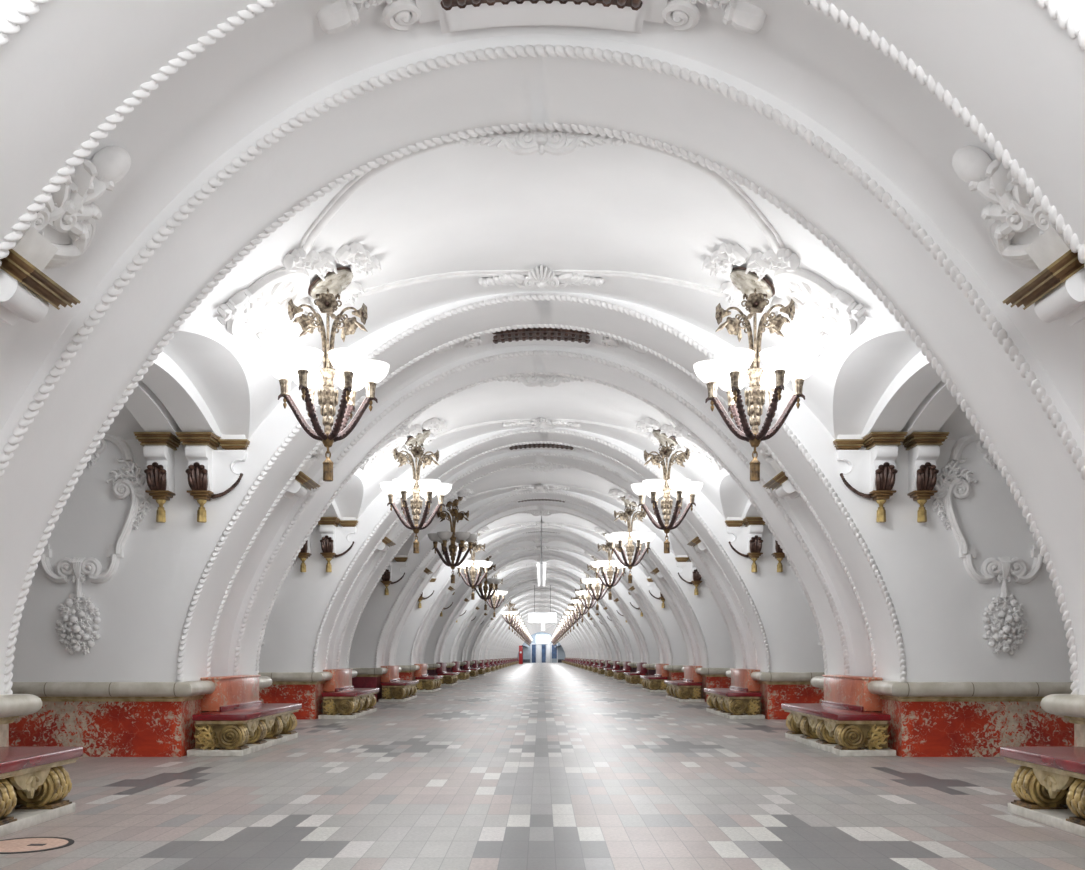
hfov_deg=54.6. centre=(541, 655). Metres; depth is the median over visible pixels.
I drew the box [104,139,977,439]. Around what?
ceiling
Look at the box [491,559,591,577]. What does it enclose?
ceiling
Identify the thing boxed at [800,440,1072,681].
wall
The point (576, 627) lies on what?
wall
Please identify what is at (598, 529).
rosette
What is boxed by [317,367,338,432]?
ornament
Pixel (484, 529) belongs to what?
rosette
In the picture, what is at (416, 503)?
vase
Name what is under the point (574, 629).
wall
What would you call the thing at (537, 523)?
crest
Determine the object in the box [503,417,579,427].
crest
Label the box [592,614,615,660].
wall
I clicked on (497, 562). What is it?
trim
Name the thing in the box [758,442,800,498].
bracket
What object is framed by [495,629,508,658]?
wall
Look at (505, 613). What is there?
chandelier
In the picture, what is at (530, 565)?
trim
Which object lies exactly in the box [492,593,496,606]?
vase
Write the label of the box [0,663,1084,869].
floor
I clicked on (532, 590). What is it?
trim
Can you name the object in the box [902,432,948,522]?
bracket
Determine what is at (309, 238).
trim
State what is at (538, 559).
crest
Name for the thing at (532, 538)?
trim
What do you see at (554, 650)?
door
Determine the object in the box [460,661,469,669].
marble base
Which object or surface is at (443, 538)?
chandelier
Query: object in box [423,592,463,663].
wall
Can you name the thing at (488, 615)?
wall
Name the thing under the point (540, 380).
crest
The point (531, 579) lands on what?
trim
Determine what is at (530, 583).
ceiling
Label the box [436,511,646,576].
ceiling
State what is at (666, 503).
vase
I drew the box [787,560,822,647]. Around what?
cartouche
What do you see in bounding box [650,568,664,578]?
bracket
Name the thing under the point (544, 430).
trim
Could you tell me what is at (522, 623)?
chandelier
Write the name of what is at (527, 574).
ceiling
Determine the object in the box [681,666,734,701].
marble base
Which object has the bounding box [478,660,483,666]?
marble base
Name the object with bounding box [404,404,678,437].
trim
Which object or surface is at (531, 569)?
trim
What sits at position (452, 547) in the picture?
vase
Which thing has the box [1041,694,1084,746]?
marble base
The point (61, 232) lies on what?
wall ornament
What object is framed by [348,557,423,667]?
wall
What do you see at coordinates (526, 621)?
trim
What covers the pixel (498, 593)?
chandelier
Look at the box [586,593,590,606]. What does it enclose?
vase
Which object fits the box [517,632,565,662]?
wall
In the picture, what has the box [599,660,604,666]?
marble base
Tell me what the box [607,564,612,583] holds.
vase
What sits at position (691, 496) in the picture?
socket
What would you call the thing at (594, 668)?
bench
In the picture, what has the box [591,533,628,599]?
chandelier
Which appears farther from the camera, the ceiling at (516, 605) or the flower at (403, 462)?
the ceiling at (516, 605)
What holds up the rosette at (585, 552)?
attached to the ceiling at (522, 543)
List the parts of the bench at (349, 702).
seat, rail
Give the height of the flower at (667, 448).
0.188 m
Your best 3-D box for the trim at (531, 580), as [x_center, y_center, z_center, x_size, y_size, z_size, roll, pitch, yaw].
[0.000,-1.968,59.032,8.672,4.666,0.099,0,0,0]
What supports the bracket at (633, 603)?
attached to the wall at (649, 637)
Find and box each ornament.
[0,146,130,325]
[217,242,380,358]
[317,0,765,33]
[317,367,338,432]
[702,242,865,358]
[952,146,1084,325]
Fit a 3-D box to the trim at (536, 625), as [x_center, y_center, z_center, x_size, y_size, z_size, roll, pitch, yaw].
[0.000,-1.979,145.246,8.663,4.638,0.068,0,0,0]
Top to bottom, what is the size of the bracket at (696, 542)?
3.680 m
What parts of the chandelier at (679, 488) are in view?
lamp shade, arm, lamp shade, lamp shade, arm, arm, lamp shade, lamp shade, arm, lamp shade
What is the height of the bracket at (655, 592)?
1.065 m
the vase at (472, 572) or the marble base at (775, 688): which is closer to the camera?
the marble base at (775, 688)
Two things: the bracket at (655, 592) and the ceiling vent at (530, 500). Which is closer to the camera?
the ceiling vent at (530, 500)
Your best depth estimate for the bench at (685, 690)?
27.34 m
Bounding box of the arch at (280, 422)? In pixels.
[182,292,900,681]
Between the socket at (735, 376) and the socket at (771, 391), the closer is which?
the socket at (735, 376)
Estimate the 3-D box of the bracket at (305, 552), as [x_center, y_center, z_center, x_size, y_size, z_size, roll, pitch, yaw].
[-4.480,-2.075,19.648,0.416,0.999,0.408,0,0,0]
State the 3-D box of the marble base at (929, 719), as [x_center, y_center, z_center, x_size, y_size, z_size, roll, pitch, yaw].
[5.815,0.735,14.146,3.570,0.930,3.707,0,0,0]
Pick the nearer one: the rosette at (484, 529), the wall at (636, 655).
the rosette at (484, 529)
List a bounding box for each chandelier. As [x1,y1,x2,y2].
[265,267,388,481]
[380,429,451,552]
[428,496,477,582]
[454,533,491,599]
[470,556,500,609]
[483,572,507,616]
[500,601,517,629]
[504,606,520,631]
[511,611,521,633]
[513,615,523,635]
[517,618,524,636]
[558,618,566,636]
[559,615,569,635]
[561,611,571,633]
[562,608,578,631]
[565,603,576,629]
[567,594,581,626]
[571,584,590,622]
[575,572,599,616]
[582,556,612,609]
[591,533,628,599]
[605,496,654,582]
[631,429,702,552]
[694,267,817,481]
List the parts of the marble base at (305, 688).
panel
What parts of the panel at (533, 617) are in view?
frame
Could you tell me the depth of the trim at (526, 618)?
108.34 m
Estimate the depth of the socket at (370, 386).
10.50 m
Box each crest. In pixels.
[455,129,627,155]
[478,264,604,289]
[497,375,585,386]
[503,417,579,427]
[513,484,569,490]
[519,511,563,515]
[519,522,563,526]
[523,546,559,549]
[525,539,557,542]
[526,563,556,565]
[527,558,556,561]
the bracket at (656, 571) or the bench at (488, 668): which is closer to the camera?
the bracket at (656, 571)
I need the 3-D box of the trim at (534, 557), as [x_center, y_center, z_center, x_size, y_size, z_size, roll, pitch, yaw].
[0.000,-1.968,45.320,8.672,4.666,0.099,0,0,0]
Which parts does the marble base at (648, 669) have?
panel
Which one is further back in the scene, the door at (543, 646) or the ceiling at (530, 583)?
the door at (543, 646)
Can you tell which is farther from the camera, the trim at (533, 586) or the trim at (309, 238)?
the trim at (533, 586)
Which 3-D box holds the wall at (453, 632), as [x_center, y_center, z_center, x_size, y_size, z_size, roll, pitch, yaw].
[-5.304,-1.035,49.356,4.591,3.070,0.001,0,0,0]
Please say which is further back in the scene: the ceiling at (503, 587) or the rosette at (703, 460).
the ceiling at (503, 587)
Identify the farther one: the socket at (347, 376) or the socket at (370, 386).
the socket at (370, 386)
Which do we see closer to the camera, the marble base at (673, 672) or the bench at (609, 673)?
the marble base at (673, 672)
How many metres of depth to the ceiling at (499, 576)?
50.14 m
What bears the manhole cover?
on the floor
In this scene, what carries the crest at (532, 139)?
attached to the ceiling at (458, 207)
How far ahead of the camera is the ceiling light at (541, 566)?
49.24 m
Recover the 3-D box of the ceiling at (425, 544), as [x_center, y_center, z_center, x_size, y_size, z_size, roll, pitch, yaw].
[0.000,-2.013,28.898,9.111,5.020,3.340,0,0,0]
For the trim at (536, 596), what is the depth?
74.79 m
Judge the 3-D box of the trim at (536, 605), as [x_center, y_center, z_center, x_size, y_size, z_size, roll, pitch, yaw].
[0.000,-1.979,88.538,8.663,4.638,0.068,0,0,0]
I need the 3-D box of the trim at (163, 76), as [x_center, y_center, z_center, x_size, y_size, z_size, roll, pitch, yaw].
[0.000,-1.968,6.140,8.672,4.666,0.099,0,0,0]
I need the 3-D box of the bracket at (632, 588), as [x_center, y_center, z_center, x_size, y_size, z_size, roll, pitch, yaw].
[3.606,-1.417,36.169,1.940,3.680,0.926,0,0,0]
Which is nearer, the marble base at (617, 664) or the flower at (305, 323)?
the flower at (305, 323)
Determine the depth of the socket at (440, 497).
17.88 m
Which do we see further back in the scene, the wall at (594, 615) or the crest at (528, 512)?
the wall at (594, 615)
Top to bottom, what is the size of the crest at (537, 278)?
0.141 m
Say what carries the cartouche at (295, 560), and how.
attached to the wall at (298, 610)
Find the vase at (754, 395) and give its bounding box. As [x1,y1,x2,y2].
[744,367,765,432]
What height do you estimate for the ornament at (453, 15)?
0.422 m
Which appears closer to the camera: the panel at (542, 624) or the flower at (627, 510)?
the flower at (627, 510)
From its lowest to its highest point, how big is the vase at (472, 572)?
0.650 m
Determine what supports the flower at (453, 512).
on the chandelier at (443, 538)
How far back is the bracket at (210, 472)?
12.33 m
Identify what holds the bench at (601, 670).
on the floor
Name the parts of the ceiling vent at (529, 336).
plate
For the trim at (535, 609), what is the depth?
94.63 m
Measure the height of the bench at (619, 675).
0.565 m
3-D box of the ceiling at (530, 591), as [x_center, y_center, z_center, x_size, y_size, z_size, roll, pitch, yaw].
[0.000,-3.450,69.466,6.970,1.760,4.036,0,0,0]
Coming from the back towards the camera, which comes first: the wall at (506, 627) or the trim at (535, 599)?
the wall at (506, 627)
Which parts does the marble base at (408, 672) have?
panel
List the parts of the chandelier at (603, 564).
lamp shade, arm, lamp shade, arm, arm, lamp shade, arm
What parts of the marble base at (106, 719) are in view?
panel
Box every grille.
[440,0,642,10]
[493,327,589,343]
[509,443,573,449]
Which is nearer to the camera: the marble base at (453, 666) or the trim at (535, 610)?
the marble base at (453, 666)
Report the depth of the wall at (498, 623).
78.86 m
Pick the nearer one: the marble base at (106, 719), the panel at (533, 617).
the marble base at (106, 719)
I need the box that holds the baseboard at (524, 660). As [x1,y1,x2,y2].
[523,659,563,662]
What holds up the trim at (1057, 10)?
attached to the arch at (68, 69)
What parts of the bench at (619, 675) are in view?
seat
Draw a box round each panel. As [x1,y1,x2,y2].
[528,585,556,622]
[536,635,549,643]
[541,623,544,630]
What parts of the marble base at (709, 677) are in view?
panel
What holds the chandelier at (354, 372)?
hanging from the ceiling at (458, 207)
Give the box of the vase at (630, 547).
[626,537,633,562]
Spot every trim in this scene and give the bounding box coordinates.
[0,0,1084,50]
[0,0,1084,266]
[0,44,1084,479]
[4,123,1078,693]
[176,294,906,681]
[207,324,875,676]
[233,350,849,674]
[255,372,827,674]
[297,130,785,299]
[312,428,770,671]
[325,441,757,669]
[336,452,746,668]
[347,463,735,668]
[374,490,708,667]
[382,497,700,665]
[387,503,695,665]
[394,509,688,665]
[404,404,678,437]
[410,526,672,664]
[415,530,667,663]
[418,534,664,663]
[422,538,660,663]
[433,549,649,663]
[437,552,645,661]
[439,554,643,661]
[442,557,640,661]
[449,565,633,662]
[452,567,630,661]
[453,569,629,661]
[456,571,626,660]
[461,577,621,661]
[463,579,619,660]
[464,580,618,660]
[465,485,617,499]
[466,582,616,660]
[471,586,611,660]
[472,587,610,659]
[473,588,609,659]
[475,590,607,654]
[478,593,604,660]
[479,594,603,659]
[480,595,602,659]
[481,596,601,659]
[482,522,600,533]
[484,599,598,659]
[485,600,597,658]
[485,600,597,659]
[487,602,595,653]
[489,604,593,658]
[490,605,592,654]
[490,605,592,658]
[491,606,591,658]
[493,608,589,658]
[494,546,588,555]
[494,609,588,654]
[494,609,588,658]
[495,610,587,655]
[496,614,586,658]
[497,615,585,658]
[498,616,584,654]
[498,616,584,658]
[500,618,582,654]
[502,621,580,658]
[505,623,577,654]
[506,563,576,568]
[507,623,575,654]
[509,623,573,653]
[510,575,572,580]
[510,625,572,657]
[513,628,569,657]
[537,644,549,662]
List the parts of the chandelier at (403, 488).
lamp shade, arm, lamp shade, lamp shade, arm, arm, lamp shade, lamp shade, arm, lamp shade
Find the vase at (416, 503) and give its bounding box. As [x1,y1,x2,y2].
[410,487,421,524]
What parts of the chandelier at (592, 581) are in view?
lamp shade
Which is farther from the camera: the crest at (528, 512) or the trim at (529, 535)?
the trim at (529, 535)
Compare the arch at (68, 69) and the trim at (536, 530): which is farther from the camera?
the trim at (536, 530)
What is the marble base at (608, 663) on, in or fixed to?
on the floor
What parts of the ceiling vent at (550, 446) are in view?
plate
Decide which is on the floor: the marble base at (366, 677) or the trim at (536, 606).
the marble base at (366, 677)
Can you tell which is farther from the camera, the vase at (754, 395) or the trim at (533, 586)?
the trim at (533, 586)
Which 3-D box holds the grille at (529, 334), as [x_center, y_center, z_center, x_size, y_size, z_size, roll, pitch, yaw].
[0.019,-4.348,14.077,1.380,0.230,0.503,0,0,0]
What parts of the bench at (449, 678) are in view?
seat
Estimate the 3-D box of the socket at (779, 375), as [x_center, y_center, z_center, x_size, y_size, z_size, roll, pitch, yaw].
[2.287,-2.662,10.089,0.122,0.163,0.122,0,0,0]
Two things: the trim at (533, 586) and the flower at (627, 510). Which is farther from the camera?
the trim at (533, 586)
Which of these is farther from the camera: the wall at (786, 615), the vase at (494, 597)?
the vase at (494, 597)
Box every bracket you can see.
[134,432,180,522]
[175,432,249,522]
[283,442,324,498]
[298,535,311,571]
[318,517,357,571]
[374,521,397,552]
[381,555,407,594]
[418,568,432,578]
[418,577,435,607]
[440,592,454,616]
[444,586,454,594]
[628,586,638,594]
[628,592,642,616]
[647,577,664,607]
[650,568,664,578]
[675,555,701,594]
[685,521,708,552]
[725,517,764,571]
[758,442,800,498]
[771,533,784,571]
[833,432,907,522]
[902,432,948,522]
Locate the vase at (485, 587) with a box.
[483,581,487,597]
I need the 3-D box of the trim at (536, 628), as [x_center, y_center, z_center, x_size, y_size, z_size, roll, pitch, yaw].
[0.000,-1.979,159.998,8.663,4.638,0.068,0,0,0]
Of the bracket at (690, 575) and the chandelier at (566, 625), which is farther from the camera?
the chandelier at (566, 625)
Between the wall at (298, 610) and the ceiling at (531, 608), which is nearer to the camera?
the wall at (298, 610)
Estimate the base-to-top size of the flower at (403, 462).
0.188 m
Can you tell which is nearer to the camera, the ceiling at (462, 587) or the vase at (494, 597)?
the ceiling at (462, 587)
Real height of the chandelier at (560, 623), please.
2.111 m
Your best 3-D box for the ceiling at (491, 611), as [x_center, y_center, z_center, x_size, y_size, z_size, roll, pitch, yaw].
[0.000,-2.013,65.778,9.111,5.020,3.340,0,0,0]
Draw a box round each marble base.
[0,694,41,746]
[9,675,271,756]
[258,669,356,718]
[348,666,401,701]
[395,664,428,685]
[427,662,446,674]
[446,661,459,671]
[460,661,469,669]
[470,660,477,667]
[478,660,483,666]
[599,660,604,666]
[605,660,612,667]
[613,661,622,669]
[623,661,636,671]
[636,662,655,674]
[654,664,687,685]
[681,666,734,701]
[726,669,824,718]
[811,675,1073,756]
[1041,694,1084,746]
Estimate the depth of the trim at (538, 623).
137.83 m
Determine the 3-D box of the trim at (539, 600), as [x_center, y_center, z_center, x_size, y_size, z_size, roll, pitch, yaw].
[0.000,-1.979,81.162,8.663,4.638,0.068,0,0,0]
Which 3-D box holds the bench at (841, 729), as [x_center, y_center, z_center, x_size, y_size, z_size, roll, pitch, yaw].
[3.885,0.917,13.996,0.710,0.565,2.960,0,0,0]
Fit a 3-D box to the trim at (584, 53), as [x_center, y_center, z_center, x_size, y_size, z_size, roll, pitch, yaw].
[0.000,-1.968,7.400,8.672,4.666,0.099,0,0,0]
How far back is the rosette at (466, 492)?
24.89 m
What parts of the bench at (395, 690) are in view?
seat, rail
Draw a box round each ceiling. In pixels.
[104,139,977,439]
[316,427,766,671]
[322,378,760,519]
[377,490,705,667]
[395,468,687,556]
[412,526,670,664]
[435,549,647,663]
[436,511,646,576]
[451,565,631,661]
[457,541,625,587]
[463,577,619,660]
[472,586,610,659]
[479,593,603,655]
[485,599,597,658]
[490,604,592,654]
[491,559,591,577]
[495,608,587,653]
[499,573,576,587]
[511,583,571,591]
[516,591,566,597]
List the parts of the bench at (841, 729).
rail, seat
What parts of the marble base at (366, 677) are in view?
panel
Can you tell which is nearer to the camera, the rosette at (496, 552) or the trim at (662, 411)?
the trim at (662, 411)
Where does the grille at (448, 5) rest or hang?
attached to the ornament at (453, 15)
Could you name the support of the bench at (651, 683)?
on the floor
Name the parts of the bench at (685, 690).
seat, rail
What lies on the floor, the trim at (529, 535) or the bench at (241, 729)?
the bench at (241, 729)
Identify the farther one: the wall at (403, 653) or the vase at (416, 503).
the wall at (403, 653)
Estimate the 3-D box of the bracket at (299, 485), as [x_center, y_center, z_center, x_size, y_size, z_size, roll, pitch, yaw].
[-3.606,-1.417,14.041,1.940,3.680,0.926,0,0,0]
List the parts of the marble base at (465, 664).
panel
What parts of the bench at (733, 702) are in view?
seat, rail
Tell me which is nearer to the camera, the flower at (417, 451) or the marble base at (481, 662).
the flower at (417, 451)
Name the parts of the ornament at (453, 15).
plate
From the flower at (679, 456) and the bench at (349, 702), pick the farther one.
the bench at (349, 702)
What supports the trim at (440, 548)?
attached to the ceiling at (425, 544)
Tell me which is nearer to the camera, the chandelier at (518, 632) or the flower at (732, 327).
the flower at (732, 327)
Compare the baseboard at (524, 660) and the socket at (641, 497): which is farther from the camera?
the baseboard at (524, 660)
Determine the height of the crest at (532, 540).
0.367 m
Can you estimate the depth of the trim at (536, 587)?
65.12 m
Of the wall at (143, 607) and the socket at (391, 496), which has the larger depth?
the socket at (391, 496)
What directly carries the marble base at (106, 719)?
on the floor
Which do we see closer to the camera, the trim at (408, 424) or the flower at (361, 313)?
the flower at (361, 313)
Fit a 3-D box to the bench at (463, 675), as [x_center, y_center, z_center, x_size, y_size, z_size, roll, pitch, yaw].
[-3.885,0.917,50.876,0.710,0.565,2.960,0,0,0]
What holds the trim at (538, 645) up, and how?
attached to the wall at (526, 650)
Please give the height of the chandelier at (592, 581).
2.111 m
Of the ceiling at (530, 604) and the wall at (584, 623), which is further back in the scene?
the ceiling at (530, 604)
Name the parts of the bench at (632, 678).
seat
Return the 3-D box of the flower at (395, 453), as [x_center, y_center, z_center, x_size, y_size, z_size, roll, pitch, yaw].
[-2.427,-3.397,17.680,0.166,0.188,0.190,0,0,0]
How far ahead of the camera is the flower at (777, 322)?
10.69 m
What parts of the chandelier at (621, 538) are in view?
lamp shade, arm, lamp shade, arm, arm, lamp shade, arm, lamp shade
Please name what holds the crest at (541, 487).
attached to the ceiling at (574, 477)
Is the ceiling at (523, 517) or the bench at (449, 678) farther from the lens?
the bench at (449, 678)
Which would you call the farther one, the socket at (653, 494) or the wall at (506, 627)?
the wall at (506, 627)
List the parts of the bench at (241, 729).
seat, rail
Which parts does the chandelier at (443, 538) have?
lamp shade, arm, lamp shade, arm, arm, lamp shade, arm, lamp shade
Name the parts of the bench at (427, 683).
seat, rail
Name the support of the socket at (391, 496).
attached to the chandelier at (403, 488)
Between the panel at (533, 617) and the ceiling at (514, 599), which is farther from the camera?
the ceiling at (514, 599)
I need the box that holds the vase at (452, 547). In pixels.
[449,537,456,562]
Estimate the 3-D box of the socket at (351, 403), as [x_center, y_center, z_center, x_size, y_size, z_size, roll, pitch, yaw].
[-1.973,-2.662,10.867,0.122,0.163,0.122,0,0,0]
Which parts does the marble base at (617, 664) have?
panel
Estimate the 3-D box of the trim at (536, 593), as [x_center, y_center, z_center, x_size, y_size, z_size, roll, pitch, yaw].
[0.000,-1.979,71.486,8.663,4.638,0.068,0,0,0]
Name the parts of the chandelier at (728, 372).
lamp shade, arm, lamp shade, lamp shade, arm, arm, arm, lamp shade, lamp shade, arm, lamp shade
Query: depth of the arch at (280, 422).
14.60 m
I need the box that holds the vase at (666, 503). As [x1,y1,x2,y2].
[661,487,672,524]
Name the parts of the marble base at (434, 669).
panel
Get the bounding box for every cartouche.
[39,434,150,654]
[262,560,295,645]
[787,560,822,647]
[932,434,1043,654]
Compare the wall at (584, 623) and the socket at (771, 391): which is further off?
the wall at (584, 623)
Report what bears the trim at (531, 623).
attached to the ceiling
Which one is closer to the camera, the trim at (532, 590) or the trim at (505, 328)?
the trim at (505, 328)
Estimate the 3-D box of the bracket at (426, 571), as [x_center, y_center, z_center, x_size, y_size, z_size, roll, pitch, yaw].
[-3.606,-1.417,28.793,1.940,3.680,0.926,0,0,0]
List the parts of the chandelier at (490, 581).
lamp shade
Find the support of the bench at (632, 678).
on the floor
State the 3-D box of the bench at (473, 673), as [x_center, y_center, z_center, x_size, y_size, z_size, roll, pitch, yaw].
[-3.885,0.917,58.252,0.710,0.565,2.960,0,0,0]
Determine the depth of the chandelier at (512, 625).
76.82 m
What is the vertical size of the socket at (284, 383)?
0.163 m
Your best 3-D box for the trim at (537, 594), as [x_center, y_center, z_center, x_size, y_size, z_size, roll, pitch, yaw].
[0.000,-1.979,72.526,8.663,4.638,0.068,0,0,0]
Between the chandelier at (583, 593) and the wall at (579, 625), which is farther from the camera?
the wall at (579, 625)
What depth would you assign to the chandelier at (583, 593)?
47.31 m
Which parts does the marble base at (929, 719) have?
panel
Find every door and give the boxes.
[531,644,536,662]
[541,644,546,662]
[551,644,557,662]
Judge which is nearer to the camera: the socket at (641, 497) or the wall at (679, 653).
the socket at (641, 497)
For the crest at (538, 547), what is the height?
0.141 m
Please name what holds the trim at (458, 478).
attached to the ceiling at (377, 509)
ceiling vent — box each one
[435,327,647,353]
[492,443,590,451]
[517,499,565,502]
[523,531,559,533]
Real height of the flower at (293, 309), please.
0.188 m
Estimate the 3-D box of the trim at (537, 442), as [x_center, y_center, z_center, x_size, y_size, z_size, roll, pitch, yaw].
[0.000,-1.968,20.892,8.672,4.666,0.099,0,0,0]
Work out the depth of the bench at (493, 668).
78.95 m
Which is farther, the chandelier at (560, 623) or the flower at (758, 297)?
the chandelier at (560, 623)
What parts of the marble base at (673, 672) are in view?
panel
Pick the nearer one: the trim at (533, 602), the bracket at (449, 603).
the bracket at (449, 603)
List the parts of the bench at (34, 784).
rail, seat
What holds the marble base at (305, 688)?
on the floor
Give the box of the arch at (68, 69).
[0,0,1084,694]
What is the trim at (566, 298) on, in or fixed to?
attached to the arch at (280, 422)
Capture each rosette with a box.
[360,418,446,477]
[424,489,473,523]
[449,527,489,556]
[475,551,498,568]
[584,551,607,568]
[593,527,633,556]
[609,489,658,523]
[636,418,722,477]
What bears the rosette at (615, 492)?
attached to the ceiling at (574, 477)
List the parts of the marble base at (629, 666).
panel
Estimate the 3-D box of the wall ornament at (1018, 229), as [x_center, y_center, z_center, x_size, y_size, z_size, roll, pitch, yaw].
[3.606,-1.417,6.665,1.940,3.680,0.926,0,0,0]
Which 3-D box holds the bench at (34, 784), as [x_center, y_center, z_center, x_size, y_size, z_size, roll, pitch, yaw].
[-3.885,0.917,6.620,0.710,0.565,2.960,0,0,0]
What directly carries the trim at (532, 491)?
attached to the ceiling at (425, 544)
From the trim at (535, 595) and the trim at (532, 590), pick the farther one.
the trim at (535, 595)
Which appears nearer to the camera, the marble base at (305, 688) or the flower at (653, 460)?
the flower at (653, 460)
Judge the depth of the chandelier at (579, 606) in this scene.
54.68 m
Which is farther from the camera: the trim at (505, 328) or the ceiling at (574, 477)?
the ceiling at (574, 477)
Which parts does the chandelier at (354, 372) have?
lamp shade, arm, lamp shade, lamp shade, arm, arm, arm, lamp shade, lamp shade, arm, lamp shade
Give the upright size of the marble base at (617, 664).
0.930 m
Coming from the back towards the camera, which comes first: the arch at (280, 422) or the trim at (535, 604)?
the trim at (535, 604)
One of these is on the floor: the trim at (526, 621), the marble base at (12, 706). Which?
the marble base at (12, 706)
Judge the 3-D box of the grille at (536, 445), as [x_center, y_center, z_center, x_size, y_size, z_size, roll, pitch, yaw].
[0.019,-4.348,21.453,1.380,0.230,0.503,0,0,0]
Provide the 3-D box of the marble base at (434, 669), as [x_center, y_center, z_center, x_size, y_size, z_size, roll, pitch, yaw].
[-5.815,0.735,43.650,3.570,0.930,3.707,0,0,0]
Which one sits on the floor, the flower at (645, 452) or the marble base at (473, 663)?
the marble base at (473, 663)
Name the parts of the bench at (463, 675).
seat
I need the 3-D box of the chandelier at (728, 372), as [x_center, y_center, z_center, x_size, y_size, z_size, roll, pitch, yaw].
[2.130,-2.800,10.478,1.102,2.111,1.216,0,0,-22]
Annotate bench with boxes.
[0,747,82,836]
[187,700,301,755]
[318,686,378,718]
[378,678,418,701]
[415,674,442,691]
[437,671,458,685]
[453,669,470,680]
[464,667,478,677]
[473,666,485,675]
[480,665,491,673]
[486,664,495,671]
[587,664,596,671]
[591,665,602,673]
[597,666,609,675]
[604,667,618,677]
[612,669,629,680]
[624,671,645,685]
[640,674,667,691]
[664,678,704,701]
[704,686,764,718]
[781,700,895,755]
[1000,747,1084,837]
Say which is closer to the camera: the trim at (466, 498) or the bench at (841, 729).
the bench at (841, 729)
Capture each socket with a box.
[279,379,290,394]
[297,369,309,386]
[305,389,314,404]
[342,371,353,388]
[347,390,356,406]
[365,382,376,397]
[388,494,394,503]
[401,491,406,500]
[426,491,432,500]
[438,495,443,504]
[639,495,644,504]
[650,491,656,500]
[676,491,681,500]
[688,494,694,503]
[706,382,717,397]
[726,390,735,406]
[729,371,740,388]
[768,389,777,404]
[773,369,785,386]
[792,379,803,394]
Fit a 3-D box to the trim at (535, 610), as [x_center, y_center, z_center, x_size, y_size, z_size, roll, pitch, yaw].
[0.000,-1.979,96.954,8.663,4.638,0.068,0,0,0]
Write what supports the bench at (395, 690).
on the floor
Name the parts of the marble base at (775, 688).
panel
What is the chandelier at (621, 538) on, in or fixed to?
hanging from the ceiling at (574, 477)
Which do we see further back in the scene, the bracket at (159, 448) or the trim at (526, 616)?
the trim at (526, 616)
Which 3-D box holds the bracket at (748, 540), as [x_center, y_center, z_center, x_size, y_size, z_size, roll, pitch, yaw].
[3.835,-2.107,19.648,0.746,1.065,0.408,0,0,0]
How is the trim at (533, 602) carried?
attached to the ceiling at (516, 605)
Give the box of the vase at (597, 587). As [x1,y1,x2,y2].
[595,581,599,597]
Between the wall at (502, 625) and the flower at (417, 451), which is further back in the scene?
the wall at (502, 625)
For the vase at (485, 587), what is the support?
on the chandelier at (490, 581)
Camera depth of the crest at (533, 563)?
48.68 m
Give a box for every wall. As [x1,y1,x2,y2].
[10,440,283,681]
[258,520,379,671]
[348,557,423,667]
[395,578,448,664]
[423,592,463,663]
[443,601,476,662]
[457,608,483,661]
[467,614,490,660]
[475,618,495,659]
[482,622,499,659]
[487,625,503,658]
[492,627,506,658]
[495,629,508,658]
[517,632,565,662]
[574,629,587,658]
[576,627,590,658]
[579,625,595,658]
[583,622,600,659]
[587,618,607,659]
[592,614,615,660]
[599,608,625,661]
[607,601,639,662]
[618,592,659,663]
[635,578,687,664]
[660,557,734,667]
[704,520,824,671]
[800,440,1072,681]
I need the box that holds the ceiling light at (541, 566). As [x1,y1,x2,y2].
[537,516,545,585]
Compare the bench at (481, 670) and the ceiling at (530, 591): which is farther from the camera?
the ceiling at (530, 591)
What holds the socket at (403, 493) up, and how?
attached to the chandelier at (403, 488)
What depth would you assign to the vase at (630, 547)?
25.17 m
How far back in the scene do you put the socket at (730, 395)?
10.83 m
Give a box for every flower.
[288,299,303,320]
[299,314,315,333]
[316,293,337,313]
[342,317,357,334]
[352,303,367,324]
[393,448,402,459]
[398,454,406,464]
[411,446,423,457]
[423,454,432,464]
[430,450,438,461]
[450,509,458,516]
[624,509,632,516]
[644,450,652,461]
[650,454,659,464]
[659,446,671,457]
[676,454,684,464]
[680,448,689,459]
[715,303,730,324]
[725,317,740,334]
[745,293,766,313]
[767,314,783,333]
[779,299,794,320]
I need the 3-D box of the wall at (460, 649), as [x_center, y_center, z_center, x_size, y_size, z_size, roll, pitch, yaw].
[-5.304,-1.035,56.732,4.591,3.070,0.001,0,0,0]
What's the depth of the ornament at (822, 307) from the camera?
10.04 m
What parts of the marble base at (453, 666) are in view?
panel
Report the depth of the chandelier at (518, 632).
98.94 m
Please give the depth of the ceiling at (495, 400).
18.36 m
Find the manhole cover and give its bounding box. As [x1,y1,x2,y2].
[0,837,73,853]
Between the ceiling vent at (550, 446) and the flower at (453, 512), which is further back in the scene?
the flower at (453, 512)
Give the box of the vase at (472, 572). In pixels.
[470,564,475,583]
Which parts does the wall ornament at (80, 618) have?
frame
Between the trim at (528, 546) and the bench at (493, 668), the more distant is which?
the bench at (493, 668)
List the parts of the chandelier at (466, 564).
arm, lamp shade, arm, arm, lamp shade, arm, lamp shade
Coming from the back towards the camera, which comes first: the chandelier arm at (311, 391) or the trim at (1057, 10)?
the chandelier arm at (311, 391)
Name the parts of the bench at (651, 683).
seat, rail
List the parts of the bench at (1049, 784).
seat, rail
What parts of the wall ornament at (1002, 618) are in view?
frame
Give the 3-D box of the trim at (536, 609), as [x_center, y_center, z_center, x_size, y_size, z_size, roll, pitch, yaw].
[0.000,-1.979,95.914,8.663,4.638,0.068,0,0,0]
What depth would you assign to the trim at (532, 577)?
56.70 m

